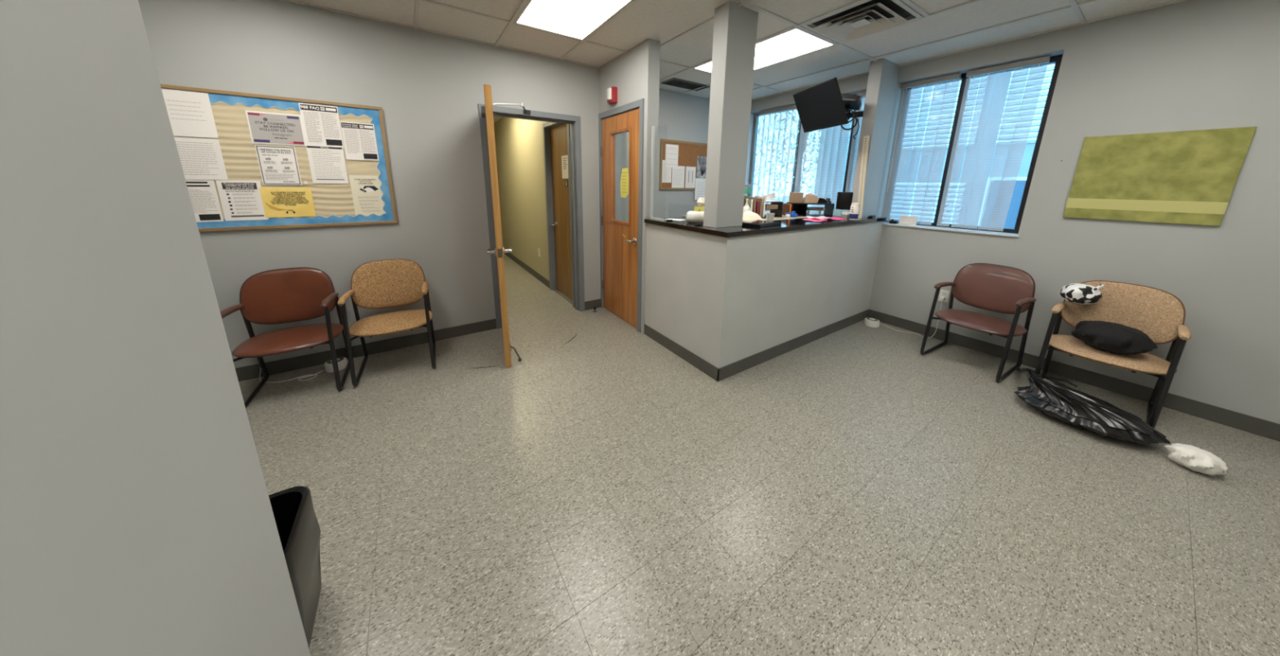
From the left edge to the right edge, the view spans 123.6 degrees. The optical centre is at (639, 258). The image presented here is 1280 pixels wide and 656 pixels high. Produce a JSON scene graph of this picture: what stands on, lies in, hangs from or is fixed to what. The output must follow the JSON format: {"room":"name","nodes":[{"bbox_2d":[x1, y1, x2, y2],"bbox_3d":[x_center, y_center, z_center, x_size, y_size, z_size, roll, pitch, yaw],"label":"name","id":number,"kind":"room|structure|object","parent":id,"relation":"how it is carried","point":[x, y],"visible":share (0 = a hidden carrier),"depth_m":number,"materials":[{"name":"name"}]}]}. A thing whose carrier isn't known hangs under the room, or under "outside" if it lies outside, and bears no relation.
{"room":"waiting room","nodes":[
{"label":"waiting room","id":0,"kind":"room"},
{"bbox_2d":[0,0,311,655],"bbox_3d":[-0.212,0.216,-0.426,0.140,2.555,2.660,-7,15,-33],"label":"wall","id":1,"kind":"structure","parent":0,"point":[137,517],"depth_m":0.47,"materials":[{"name":"paint"}]},
{"bbox_2d":[137,0,600,368],"bbox_3d":[-2.085,-0.491,2.686,4.131,2.555,0.120,-7,15,-33],"label":"wall","id":2,"kind":"structure","parent":0,"point":[428,86],"depth_m":2.65,"materials":[{"name":"paint"}]},
{"bbox_2d":[160,83,397,231],"bbox_3d":[-2.566,-0.621,2.243,1.516,0.867,0.022,-7,15,-33],"label":"bulletin board","id":3,"kind":"object","parent":2,"relation":"attached to","point":[333,203],"visible":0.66,"depth_m":2.37,"materials":[{"name":"paper"}]},
{"bbox_2d":[161,88,218,137],"bbox_3d":[-2.729,-0.871,2.071,0.202,0.263,0.002,-7,15,-33],"label":"poster","id":4,"kind":"object","parent":3,"relation":"attached to","point":[190,113],"visible":0.93,"depth_m":2.08,"materials":[{"name":"white paper"}]},
{"bbox_2d":[173,137,227,179],"bbox_3d":[-2.734,-0.615,2.127,0.200,0.248,0.002,-7,15,-33],"label":"poster","id":5,"kind":"object","parent":3,"relation":"attached to","point":[201,158],"visible":0.97,"depth_m":2.13,"materials":[{"name":"white paper"}]},
{"bbox_2d":[185,179,223,222],"bbox_3d":[-2.789,-0.357,2.150,0.198,0.260,0.002,-7,15,-33],"label":"poster","id":6,"kind":"object","parent":3,"relation":"attached to","point":[203,196],"visible":0.64,"depth_m":2.17,"materials":[{"name":"white paper"}]},
{"bbox_2d":[215,180,268,220],"bbox_3d":[-2.616,-0.380,2.259,0.196,0.258,0.003,-7,15,-33],"label":"poster","id":7,"kind":"object","parent":3,"relation":"attached to","point":[241,200],"visible":1,"depth_m":2.26,"materials":[{"name":"white paper"}]},
{"bbox_2d":[244,110,306,146],"bbox_3d":[-2.418,-0.861,2.284,0.260,0.202,0.004,-7,15,-33],"label":"poster","id":8,"kind":"object","parent":3,"relation":"attached to","point":[264,127],"visible":1,"depth_m":2.28,"materials":[{"name":"white paper"}]},
{"bbox_2d":[254,144,302,185],"bbox_3d":[-2.443,-0.627,2.321,0.191,0.257,0.002,-7,15,-33],"label":"poster","id":9,"kind":"object","parent":3,"relation":"attached to","point":[278,165],"visible":1,"depth_m":2.32,"materials":[{"name":"white paper"}]},
{"bbox_2d":[258,186,315,217],"bbox_3d":[-2.436,-0.387,2.378,0.254,0.202,0.004,-7,15,-33],"label":"poster","id":10,"kind":"object","parent":3,"relation":"attached to","point":[277,202],"visible":1,"depth_m":2.38,"materials":[{"name":"yellow paper"}]},
{"bbox_2d":[298,102,343,147],"bbox_3d":[-2.226,-0.925,2.400,0.200,0.278,0.004,-7,15,-33],"label":"poster","id":11,"kind":"object","parent":3,"relation":"attached to","point":[321,124],"visible":1,"depth_m":2.40,"materials":[{"name":"white paper"}]},
{"bbox_2d":[306,145,348,183],"bbox_3d":[-2.233,-0.668,2.455,0.196,0.260,0.003,-7,15,-33],"label":"poster","id":12,"kind":"object","parent":3,"relation":"attached to","point":[327,165],"visible":1,"depth_m":2.45,"materials":[{"name":"white paper"}]},
{"bbox_2d":[339,120,378,160],"bbox_3d":[-2.062,-0.859,2.526,0.192,0.263,0.004,-7,15,-33],"label":"poster","id":13,"kind":"object","parent":3,"relation":"attached to","point":[359,140],"visible":1,"depth_m":2.52,"materials":[{"name":"white paper"}]},
{"bbox_2d":[348,174,385,215],"bbox_3d":[-2.073,-0.476,2.611,0.182,0.302,0.002,-7,15,-33],"label":"poster","id":14,"kind":"object","parent":3,"relation":"attached to","point":[366,194],"visible":1,"depth_m":2.61,"materials":[{"name":"beige paper"}]},
{"bbox_2d":[235,298,600,381],"bbox_3d":[-2.114,0.726,2.865,4.016,0.100,0.008,-7,15,-33],"label":"baseboard","id":15,"kind":"structure","parent":2,"relation":"attached to","point":[246,372],"depth_m":2.81,"materials":[{"name":"plastic"}]},
{"bbox_2d":[478,103,584,328],"bbox_3d":[-1.031,-0.374,3.426,0.929,2.037,0.148,-7,15,-33],"label":"door frame","id":16,"kind":"structure","parent":2,"relation":"in","point":[575,126],"depth_m":3.35,"materials":[{"name":"paint"}]},
{"bbox_2d":[483,84,521,367],"bbox_3d":[-1.147,-0.221,2.791,0.192,2.002,0.840,-4,13,-22],"label":"open door","id":17,"kind":"structure","parent":16,"relation":"attached to","point":[499,251],"depth_m":2.40,"materials":[{"name":"brown wood"}]},
{"bbox_2d":[480,102,530,118],"bbox_3d":[-1.096,-1.239,2.873,0.266,0.143,0.530,12,16,41],"label":"door closer","id":18,"kind":"object","parent":17,"relation":"attached to","point":[482,108],"depth_m":2.77,"materials":[{"name":"paint"}]},
{"bbox_2d":[493,116,549,279],"bbox_3d":[-1.911,-1.076,5.519,0.120,2.490,4.515,-7,15,-33],"label":"wall","id":19,"kind":"structure","parent":0,"point":[519,143],"depth_m":5.20,"materials":[{"name":"beige paint"}]},
{"bbox_2d":[505,252,550,288],"bbox_3d":[-2.392,0.151,5.473,0.995,0.100,4.515,-7,15,-33],"label":"baseboard","id":20,"kind":"structure","parent":19,"relation":"attached to","point":[528,268],"depth_m":5.33,"materials":[{"name":"plastic"}]},
{"bbox_2d":[542,121,574,307],"bbox_3d":[-0.912,-0.537,4.066,0.129,2.085,0.820,-7,15,-33],"label":"door frame","id":21,"kind":"structure","parent":19,"relation":"in","point":[547,126],"depth_m":4.22,"materials":[{"name":"paint"}]},
{"bbox_2d":[550,123,572,299],"bbox_3d":[-0.919,-0.511,4.067,0.105,2.018,0.704,-7,15,-33],"label":"hall door","id":22,"kind":"structure","parent":21,"relation":"attached to","point":[558,134],"depth_m":4.13,"materials":[{"name":"brown wood"}]},
{"bbox_2d":[561,155,568,177],"bbox_3d":[-0.845,-1.028,3.870,0.002,0.250,0.200,-7,15,-33],"label":"notice","id":23,"kind":"object","parent":22,"relation":"attached to","point":[564,158],"visible":0.95,"depth_m":3.87,"materials":[{"name":"white paper"}]},
{"bbox_2d":[615,88,710,222],"bbox_3d":[0.500,-0.894,4.683,2.429,2.555,0.120,-7,15,-33],"label":"wall","id":24,"kind":"structure","parent":0,"point":[682,117],"depth_m":4.43,"materials":[{"name":"paint"}]},
{"bbox_2d":[658,138,707,190],"bbox_3d":[0.756,-1.252,4.688,1.200,0.630,0.020,-7,15,-33],"label":"cork board","id":25,"kind":"object","parent":24,"relation":"attached to","point":[688,151],"visible":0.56,"depth_m":4.55,"materials":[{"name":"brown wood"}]},
{"bbox_2d":[662,160,671,182],"bbox_3d":[0.343,-1.120,4.432,0.165,0.280,0.002,-7,15,-33],"label":"paper","id":26,"kind":"object","parent":25,"relation":"attached to","point":[666,171],"visible":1,"depth_m":4.44,"materials":[{"name":"white paper"}]},
{"bbox_2d":[665,143,678,167],"bbox_3d":[0.412,-1.318,4.429,0.210,0.286,0.002,-7,15,-33],"label":"paper","id":27,"kind":"object","parent":25,"relation":"attached to","point":[671,150],"visible":1,"depth_m":4.43,"materials":[{"name":"white paper"}]},
{"bbox_2d":[671,165,684,187],"bbox_3d":[0.508,-1.078,4.551,0.212,0.282,0.002,-7,15,-33],"label":"paper","id":28,"kind":"object","parent":25,"relation":"attached to","point":[677,173],"visible":1,"depth_m":4.55,"materials":[{"name":"white paper"}]},
{"bbox_2d":[684,166,695,187],"bbox_3d":[0.688,-1.096,4.672,0.176,0.290,0.002,-7,15,-33],"label":"paper","id":29,"kind":"object","parent":25,"relation":"attached to","point":[690,171],"visible":1,"depth_m":4.67,"materials":[{"name":"white paper"}]},
{"bbox_2d":[694,177,706,199],"bbox_3d":[0.853,-0.967,4.803,0.215,0.295,0.002,-7,15,-33],"label":"paper","id":30,"kind":"object","parent":25,"relation":"attached to","point":[700,190],"visible":0.98,"depth_m":4.79,"materials":[{"name":"white paper"}]},
{"bbox_2d":[696,155,706,177],"bbox_3d":[0.867,-1.258,4.751,0.205,0.290,0.007,-7,15,-33],"label":"print","id":31,"kind":"object","parent":25,"relation":"attached to","point":[701,161],"visible":0.91,"depth_m":4.74,"materials":[{"name":"black"}]},
{"bbox_2d":[599,38,737,368],"bbox_3d":[0.122,-0.527,2.986,0.115,2.555,1.810,-7,15,-33],"label":"wall","id":32,"kind":"structure","parent":0,"point":[690,275],"depth_m":2.79,"materials":[{"name":"paint"}]},
{"bbox_2d":[605,86,617,104],"bbox_3d":[-0.277,-1.528,3.219,0.086,0.132,0.120,-7,15,-33],"label":"fire alarm","id":33,"kind":"object","parent":32,"relation":"attached to","point":[611,92],"visible":1,"depth_m":3.19,"materials":[{"name":"red plastic"}]},
{"bbox_2d":[598,97,644,332],"bbox_3d":[-0.154,-0.391,3.440,0.143,2.087,0.813,-7,15,-33],"label":"door frame","id":34,"kind":"structure","parent":32,"relation":"in","point":[633,105],"depth_m":3.18,"materials":[{"name":"paint"}]},
{"bbox_2d":[600,108,639,328],"bbox_3d":[-0.216,-0.360,3.423,0.112,2.016,0.722,-7,15,-33],"label":"glazed door","id":35,"kind":"structure","parent":34,"relation":"attached to","point":[620,282],"depth_m":3.44,"materials":[{"name":"brown wood"}]},
{"bbox_2d":[620,168,628,197],"bbox_3d":[-0.149,-0.720,3.292,0.002,0.277,0.158,-7,15,-33],"label":"note","id":36,"kind":"object","parent":35,"relation":"attached to","point":[624,175],"visible":0.98,"depth_m":3.29,"materials":[{"name":"yellow paper"}]},
{"bbox_2d":[649,125,665,220],"bbox_3d":[0.159,-0.715,2.894,0.024,0.777,0.200,-7,15,-33],"label":"guard","id":37,"kind":"object","parent":32,"relation":"attached to","point":[653,127],"visible":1,"depth_m":2.96,"materials":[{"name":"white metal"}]},
{"bbox_2d":[703,0,758,227],"bbox_3d":[0.632,-0.952,2.424,0.280,1.452,0.130,-7,15,-33],"label":"column","id":38,"kind":"structure","parent":32,"relation":"attached to","point":[735,26],"depth_m":2.35,"materials":[{"name":"paint"}]},
{"bbox_2d":[280,0,1186,100],"bbox_3d":[0.154,-1.447,1.177,6.680,0.102,5.722,-7,15,-33],"label":"ceiling","id":39,"kind":"structure","parent":0,"point":[684,28],"depth_m":2.51,"materials":[{"name":"grey paint"}]},
{"bbox_2d":[513,0,634,40],"bbox_3d":[-0.374,-1.629,2.159,0.544,0.021,1.124,-7,15,-33],"label":"recessed light","id":40,"kind":"object","parent":39,"relation":"in","point":[574,19],"visible":0.89,"depth_m":2.35,"materials":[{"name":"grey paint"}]},
{"bbox_2d":[661,77,710,90],"bbox_3d":[0.529,-2.010,3.963,0.540,0.026,0.230,-7,15,-33],"label":"ceiling vent","id":41,"kind":"object","parent":39,"relation":"in","point":[677,82],"visible":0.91,"depth_m":3.94,"materials":[{"name":"grey metal"}]},
{"bbox_2d":[693,27,835,73],"bbox_3d":[1.052,-1.813,3.084,0.544,0.021,1.124,-7,15,-33],"label":"recessed light","id":42,"kind":"object","parent":39,"relation":"in","point":[794,42],"visible":0.43,"depth_m":2.86,"materials":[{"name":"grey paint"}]},
{"bbox_2d":[801,0,923,43],"bbox_3d":[1.529,-1.646,2.381,0.544,0.051,0.544,-7,15,-33],"label":"ceiling vent","id":43,"kind":"object","parent":39,"relation":"in","point":[866,17],"visible":0.98,"depth_m":2.36,"materials":[{"name":"metal"}]},
{"bbox_2d":[238,254,1279,655],"bbox_3d":[-1.041,0.690,3.444,6.680,0.051,9.974,-7,15,-33],"label":"floor","id":44,"kind":"structure","parent":0,"point":[852,490],"depth_m":1.54,"materials":[{"name":"grey tile"}]},
{"bbox_2d":[220,266,349,408],"bbox_3d":[-2.333,0.492,2.291,0.521,0.795,0.508,-7,15,-32],"label":"chair","id":45,"kind":"object","parent":44,"relation":"on","point":[286,295],"visible":0.91,"depth_m":2.31,"materials":[{"name":"brown leather"}]},
{"bbox_2d":[259,365,324,382],"bbox_3d":[-2.517,0.714,2.429,0.383,0.301,0.123,-2,13,-13],"label":"power cord","id":46,"kind":"object","parent":44,"relation":"on","point":[260,366],"visible":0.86,"depth_m":2.45,"materials":[{"name":"white plastic"}]},
{"bbox_2d":[268,485,321,648],"bbox_3d":[-1.144,0.994,1.013,0.273,0.395,0.336,-7,15,-33],"label":"trash can","id":47,"kind":"object","parent":44,"relation":"on","point":[298,527],"visible":0.33,"depth_m":1.09,"materials":[{"name":"grey plastic"}]},
{"bbox_2d":[324,356,347,372],"bbox_3d":[-2.296,0.800,2.591,0.132,0.068,0.132,-7,15,-33],"label":"machine","id":48,"kind":"object","parent":44,"relation":"on","point":[342,362],"visible":0.7,"depth_m":2.56,"materials":[{"name":"white plastic"}]},
{"bbox_2d":[337,258,435,386],"bbox_3d":[-1.868,0.434,2.586,0.521,0.795,0.508,-6,14,-30],"label":"chair","id":49,"kind":"object","parent":44,"relation":"on","point":[389,282],"visible":1,"depth_m":2.60,"materials":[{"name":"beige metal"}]},
{"bbox_2d":[863,316,879,327],"bbox_3d":[2.387,0.657,3.531,0.132,0.068,0.132,-7,15,-33],"label":"machine","id":50,"kind":"object","parent":44,"relation":"on","point":[868,321],"visible":1,"depth_m":3.49,"materials":[{"name":"white plastic"}]},
{"bbox_2d":[920,262,1036,382],"bbox_3d":[2.714,0.460,2.745,0.509,0.795,0.521,-6,14,-29],"label":"chair","id":51,"kind":"object","parent":44,"relation":"on","point":[1003,289],"visible":1,"depth_m":2.73,"materials":[{"name":"black metal"}]},
{"bbox_2d":[1014,368,1170,444],"bbox_3d":[2.710,0.870,2.236,0.469,0.210,0.818,1,12,-1],"label":"trash bag","id":52,"kind":"object","parent":44,"relation":"on","point":[1060,401],"visible":1,"depth_m":2.03,"materials":[{"name":"black plastic"}]},
{"bbox_2d":[1035,280,1191,427],"bbox_3d":[3.061,0.574,2.248,0.508,0.795,0.521,-7,15,-33],"label":"chair","id":53,"kind":"object","parent":44,"relation":"on","point":[1158,313],"visible":0.84,"depth_m":2.20,"materials":[{"name":"beige fabric"}]},
{"bbox_2d":[1060,283,1103,304],"bbox_3d":[3.003,0.232,2.337,0.243,0.148,0.178,-7,15,-33],"label":"bag","id":54,"kind":"object","parent":53,"relation":"on","point":[1078,293],"visible":1,"depth_m":2.28,"materials":[{"name":"fabric"}]},
{"bbox_2d":[1071,320,1157,354],"bbox_3d":[3.050,0.507,2.213,0.327,0.170,0.323,-7,15,-33],"label":"cushion","id":55,"kind":"object","parent":53,"relation":"on","point":[1114,337],"visible":1,"depth_m":2.14,"materials":[{"name":"black fabric"}]},
{"bbox_2d":[1164,443,1227,475],"bbox_3d":[2.848,1.029,1.761,0.155,0.110,0.176,-7,15,-33],"label":"plastic bag","id":56,"kind":"object","parent":44,"relation":"on","point":[1193,458],"visible":1,"depth_m":1.73,"materials":[{"name":"white plastic"}]},
{"bbox_3d":[0.962,0.563,4.037,2.190,0.004,1.980,-7,15,-33],"label":"trim","id":57,"kind":"structure","parent":44,"relation":"on","visible":0},
{"bbox_2d":[681,210,823,221],"bbox_3d":[1.345,0.078,3.747,1.680,1.080,0.815,-7,15,-33],"label":"reception desk","id":58,"kind":"object","parent":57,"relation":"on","point":[783,217],"visible":0.09,"depth_m":3.46,"materials":[{"name":"beige laminate"}]},
{"bbox_2d":[742,198,750,213],"bbox_3d":[0.990,-0.456,3.191,0.072,0.190,0.072,-7,15,-33],"label":"pump bottle","id":59,"kind":"object","parent":58,"relation":"on","point":[746,207],"visible":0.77,"depth_m":3.17,"materials":[{"name":"white plastic"}]},
{"bbox_2d":[742,210,764,220],"bbox_3d":[0.986,-0.372,3.029,0.260,0.092,0.200,-7,15,-33],"label":"cloth","id":60,"kind":"object","parent":58,"relation":"on","point":[748,215],"visible":0.64,"depth_m":2.98,"materials":[{"name":"beige fabric"}]},
{"bbox_2d":[743,195,766,217],"bbox_3d":[1.060,-0.521,3.402,0.300,0.230,0.220,-1,12,-8],"label":"books","id":61,"kind":"object","parent":58,"relation":"on","point":[757,204],"visible":0.32,"depth_m":3.33,"materials":[{"name":"multicoloured paper"}]},
{"bbox_2d":[744,183,751,193],"bbox_3d":[1.052,-0.692,3.418,0.100,0.094,0.080,-11,17,-44],"label":"box","id":62,"kind":"object","parent":61,"relation":"on","point":[748,189],"visible":0.53,"depth_m":3.38,"materials":[{"name":"teal"}]},
{"bbox_2d":[764,201,783,217],"bbox_3d":[1.310,-0.509,3.537,0.240,0.154,0.180,-3,13,-18],"label":"desk organizer","id":63,"kind":"object","parent":58,"relation":"on","point":[776,207],"visible":0.44,"depth_m":3.49,"materials":[{"name":"black plastic"}]},
{"bbox_2d":[764,192,780,201],"bbox_3d":[1.316,-0.627,3.514,0.210,0.085,0.160,-7,15,-33],"label":"stacked papers","id":64,"kind":"object","parent":63,"relation":"on","point":[771,196],"visible":0.75,"depth_m":3.51,"materials":[{"name":"white paper"}]},
{"bbox_2d":[782,201,834,216],"bbox_3d":[1.793,-0.526,3.687,0.468,0.137,0.200,2,12,4],"label":"shelf","id":65,"kind":"object","parent":58,"relation":"on","point":[801,208],"visible":0.83,"depth_m":3.65,"materials":[{"name":"black plastic"}]},
{"bbox_2d":[788,191,804,202],"bbox_3d":[1.665,-0.646,3.658,0.110,0.105,0.100,2,12,4],"label":"cardboard box","id":66,"kind":"object","parent":65,"relation":"on","point":[793,197],"visible":0.99,"depth_m":3.61,"materials":[{"name":"brown cardboard"}]},
{"bbox_2d":[802,192,818,203],"bbox_3d":[1.807,-0.641,3.639,0.140,0.105,0.090,2,12,4],"label":"paper bag","id":67,"kind":"object","parent":65,"relation":"on","point":[810,197],"visible":0.96,"depth_m":3.60,"materials":[{"name":"beige paper"}]},
{"bbox_2d":[807,206,825,215],"bbox_3d":[1.883,-0.508,3.684,0.180,0.088,0.048,2,12,4],"label":"holder","id":68,"kind":"object","parent":65,"relation":"on","point":[809,208],"visible":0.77,"depth_m":3.67,"materials":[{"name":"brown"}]},
{"bbox_2d":[817,196,831,203],"bbox_3d":[1.956,-0.618,3.646,0.145,0.062,0.028,2,12,4],"label":"tape dispenser","id":69,"kind":"object","parent":65,"relation":"on","point":[821,200],"visible":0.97,"depth_m":3.63,"materials":[{"name":"black plastic"}]},
{"bbox_2d":[728,220,883,364],"bbox_3d":[1.543,0.238,3.075,2.190,1.060,0.105,-7,15,-33],"label":"wall","id":70,"kind":"structure","parent":0,"point":[789,285],"depth_m":2.85,"materials":[{"name":"paint"}]},
{"bbox_2d":[644,308,869,381],"bbox_3d":[1.248,0.631,3.506,2.300,0.100,1.001,-7,15,-33],"label":"baseboard","id":71,"kind":"structure","parent":70,"relation":"attached to","point":[717,374],"depth_m":2.86,"materials":[{"name":"plastic"}]},
{"bbox_2d":[644,215,886,237],"bbox_3d":[1.272,-0.365,3.256,2.318,0.033,0.968,-7,15,-33],"label":"countertop","id":72,"kind":"structure","parent":70,"relation":"on","point":[788,224],"depth_m":2.69,"materials":[{"name":"black stone"}]},
{"bbox_2d":[685,210,703,222],"bbox_3d":[0.483,-0.327,2.738,0.225,0.093,0.093,4,13,16],"label":"paper roll","id":73,"kind":"object","parent":72,"relation":"on","point":[692,216],"visible":0.7,"depth_m":2.71,"materials":[{"name":"beige paper"}]},
{"bbox_2d":[693,197,704,211],"bbox_3d":[0.511,-0.412,2.882,0.111,0.198,0.112,3,13,9],"label":"tissue box","id":74,"kind":"object","parent":72,"relation":"on","point":[700,202],"visible":0.44,"depth_m":2.83,"materials":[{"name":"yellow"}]},
{"bbox_2d":[742,219,779,226],"bbox_3d":[0.927,-0.273,2.678,0.280,0.025,0.200,-9,16,-39],"label":"folder","id":75,"kind":"object","parent":72,"relation":"on","point":[756,223],"visible":0.84,"depth_m":2.61,"materials":[{"name":"black plastic"}]},
{"bbox_2d":[766,213,774,221],"bbox_3d":[1.090,-0.339,2.874,0.068,0.075,0.068,-7,15,-33],"label":"clear cup","id":76,"kind":"object","parent":72,"relation":"on","point":[770,216],"visible":0.73,"depth_m":2.85,"materials":[{"name":"grey"}]},
{"bbox_2d":[832,208,849,217],"bbox_3d":[2.092,-0.466,3.521,0.150,0.072,0.144,0,12,-4],"label":"block","id":77,"kind":"object","parent":72,"relation":"on","point":[837,212],"visible":0.4,"depth_m":3.48,"materials":[{"name":"blue plastic"}]},
{"bbox_2d":[835,191,853,209],"bbox_3d":[2.093,-0.587,3.497,0.158,0.174,0.158,-7,15,-33],"label":"canister","id":78,"kind":"object","parent":77,"relation":"on","point":[844,199],"visible":0.88,"depth_m":3.44,"materials":[{"name":"black plastic"}]},
{"bbox_2d":[848,202,859,219],"bbox_3d":[2.017,-0.445,3.225,0.075,0.155,0.073,-7,15,-33],"label":"wipes canister","id":79,"kind":"object","parent":72,"relation":"on","point":[855,206],"visible":1,"depth_m":3.20,"materials":[{"name":"white plastic"}]},
{"bbox_2d":[857,135,869,217],"bbox_3d":[2.140,-0.773,3.296,0.019,0.771,0.094,-5,14,-26],"label":"strip","id":80,"kind":"object","parent":72,"relation":"on","point":[866,139],"visible":0.94,"depth_m":3.28,"materials":[{"name":"beige"}]},
{"bbox_2d":[792,76,848,133],"bbox_3d":[1.709,-1.436,3.281,0.193,0.379,0.643,-1,12,-7],"label":"monitor","id":81,"kind":"object","parent":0,"point":[820,106],"visible":1,"depth_m":3.22,"materials":[{"name":"black plastic"}]},
{"bbox_2d":[744,0,1279,423],"bbox_3d":[2.857,-0.525,3.143,0.240,2.555,5.360,-7,15,-33],"label":"wall","id":82,"kind":"structure","parent":0,"point":[1188,64],"depth_m":2.21,"materials":[{"name":"paint"}]},
{"bbox_2d":[747,93,865,211],"bbox_3d":[2.053,-1.228,4.319,0.070,1.345,1.620,-7,15,-33],"label":"window","id":83,"kind":"structure","parent":82,"relation":"in","point":[755,125],"depth_m":4.84,"materials":[{"name":"grey metal"}]},
{"bbox_2d":[752,104,799,210],"bbox_3d":[1.784,-1.292,4.577,0.066,1.322,0.580,-7,15,-33],"label":"vertical blind","id":84,"kind":"object","parent":83,"relation":"attached to","point":[777,132],"visible":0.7,"depth_m":4.53,"materials":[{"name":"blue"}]},
{"bbox_2d":[793,93,854,213],"bbox_3d":[2.135,-1.175,4.065,0.087,1.322,0.567,-7,15,-33],"label":"vertical blind","id":85,"kind":"object","parent":83,"relation":"attached to","point":[821,155],"visible":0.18,"depth_m":4.05,"materials":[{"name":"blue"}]},
{"bbox_2d":[844,91,866,191],"bbox_3d":[2.369,-1.095,3.715,0.060,1.322,0.200,-7,15,-33],"label":"vertical blind","id":86,"kind":"object","parent":83,"relation":"attached to","point":[855,142],"visible":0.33,"depth_m":3.75,"materials":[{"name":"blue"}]},
{"bbox_2d":[851,57,899,217],"bbox_3d":[2.289,-1.135,3.363,0.340,1.452,0.110,-7,15,-33],"label":"column","id":87,"kind":"structure","parent":82,"relation":"attached to","point":[883,73],"depth_m":3.27,"materials":[{"name":"paint"}]},
{"bbox_2d":[846,110,863,119],"bbox_3d":[2.013,-1.415,3.356,0.514,0.180,0.146,0,12,-2],"label":"mount","id":88,"kind":"object","parent":87,"relation":"attached to","point":[859,113],"visible":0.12,"depth_m":3.35,"materials":[{"name":"black metal"}]},
{"bbox_2d":[840,109,859,138],"bbox_3d":[1.939,-1.305,3.281,0.382,0.302,0.141,1,12,-1],"label":"cable bundle","id":89,"kind":"object","parent":88,"relation":"hanging from","point":[846,110],"visible":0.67,"depth_m":3.30,"materials":[{"name":"black plastic"}]},
{"bbox_2d":[840,93,861,112],"bbox_3d":[1.987,-1.463,3.256,0.177,0.155,0.250,10,15,35],"label":"media box","id":90,"kind":"object","parent":88,"relation":"attached to","point":[850,101],"visible":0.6,"depth_m":3.18,"materials":[{"name":"black plastic"}]},
{"bbox_2d":[937,288,950,302],"bbox_3d":[2.788,0.349,3.155,0.050,0.110,0.068,-7,15,-33],"label":"wall outlet","id":91,"kind":"object","parent":82,"relation":"attached to","point":[944,294],"visible":1,"depth_m":3.15,"materials":[{"name":"white plastic"}]},
{"bbox_2d":[879,300,942,338],"bbox_3d":[2.605,0.538,3.346,0.078,0.389,0.469,-11,17,-43],"label":"power cord","id":92,"kind":"object","parent":91,"relation":"attached to","point":[941,300],"visible":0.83,"depth_m":3.27,"materials":[{"name":"white plastic"}]},
{"bbox_2d":[881,222,1019,237],"bbox_3d":[2.792,-0.278,3.192,0.170,0.014,1.040,-7,15,-33],"label":"window sill","id":93,"kind":"structure","parent":82,"relation":"attached to","point":[984,232],"depth_m":3.04,"materials":[{"name":"grey"}]},
{"bbox_2d":[898,214,917,225],"bbox_3d":[2.634,-0.372,3.371,0.004,0.090,0.140,-7,15,-33],"label":"card","id":94,"kind":"object","parent":93,"relation":"on","point":[904,220],"visible":1,"depth_m":3.37,"materials":[{"name":"white paper"}]},
{"bbox_2d":[883,54,1062,233],"bbox_3d":[2.877,-0.951,3.103,0.070,1.345,1.030,-7,15,-33],"label":"window","id":95,"kind":"structure","parent":82,"relation":"in","point":[1057,60],"depth_m":2.82,"materials":[{"name":"black metal"}]},
{"bbox_2d":[880,72,961,225],"bbox_3d":[2.655,-0.999,3.294,0.082,1.322,0.436,-7,15,-33],"label":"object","id":96,"kind":"object","parent":95,"relation":"attached to","point":[899,189],"visible":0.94,"depth_m":3.27,"materials":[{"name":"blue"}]},
{"bbox_2d":[936,55,1050,231],"bbox_3d":[2.924,-0.907,2.891,0.056,1.323,0.468,-7,15,-33],"label":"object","id":97,"kind":"object","parent":95,"relation":"attached to","point":[1017,119],"visible":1,"depth_m":2.88,"materials":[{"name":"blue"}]},
{"bbox_2d":[867,309,1279,441],"bbox_3d":[3.348,0.893,2.439,0.008,0.100,3.147,-7,15,-33],"label":"baseboard","id":98,"kind":"structure","parent":82,"relation":"attached to","point":[1267,428],"depth_m":2.44,"materials":[{"name":"plastic"}]},
{"bbox_2d":[1062,126,1257,226],"bbox_3d":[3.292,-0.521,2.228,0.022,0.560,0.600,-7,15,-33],"label":"canvas","id":99,"kind":"object","parent":82,"relation":"attached to","point":[1188,177],"visible":1,"depth_m":2.18,"materials":[{"name":"green fabric"}]},
{"label":"outside","id":100,"kind":"structure","parent":0,"visible":0},
{"bbox_3d":[17.082,-1.278,14.353,35.700,0.200,55.000,-7,15,-33],"label":"ground","id":101,"kind":"structure","parent":100,"visible":0},
{"bbox_2d":[768,109,853,192],"bbox_3d":[3.491,-2.253,7.519,2.750,4.283,2.751,0,12,-2],"label":"street tree","id":102,"kind":"object","parent":101,"relation":"on","point":[799,120],"visible":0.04,"depth_m":7.48,"materials":[{"name":"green plant"}]},
{"bbox_2d":[840,62,1055,228],"bbox_3d":[9.101,-3.696,3.171,0.590,9.100,14.500,-7,15,-33],"label":"building","id":103,"kind":"structure","parent":101,"relation":"on","point":[1014,207],"depth_m":6.38,"materials":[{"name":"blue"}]},
{"bbox_2d":[911,76,981,150],"bbox_3d":[6.092,-3.916,7.290,0.070,3.090,2.000,-7,15,-33],"label":"roller shutter","id":104,"kind":"object","parent":103,"relation":"hanging from","point":[957,94],"depth_m":7.09,"materials":[{"name":"white fabric"}]},
{"bbox_2d":[995,62,1055,145],"bbox_3d":[7.360,-3.489,5.419,0.070,3.090,2.000,-7,15,-33],"label":"roller shutter","id":105,"kind":"object","parent":103,"relation":"hanging from","point":[1033,135],"depth_m":6.07,"materials":[{"name":"white"}]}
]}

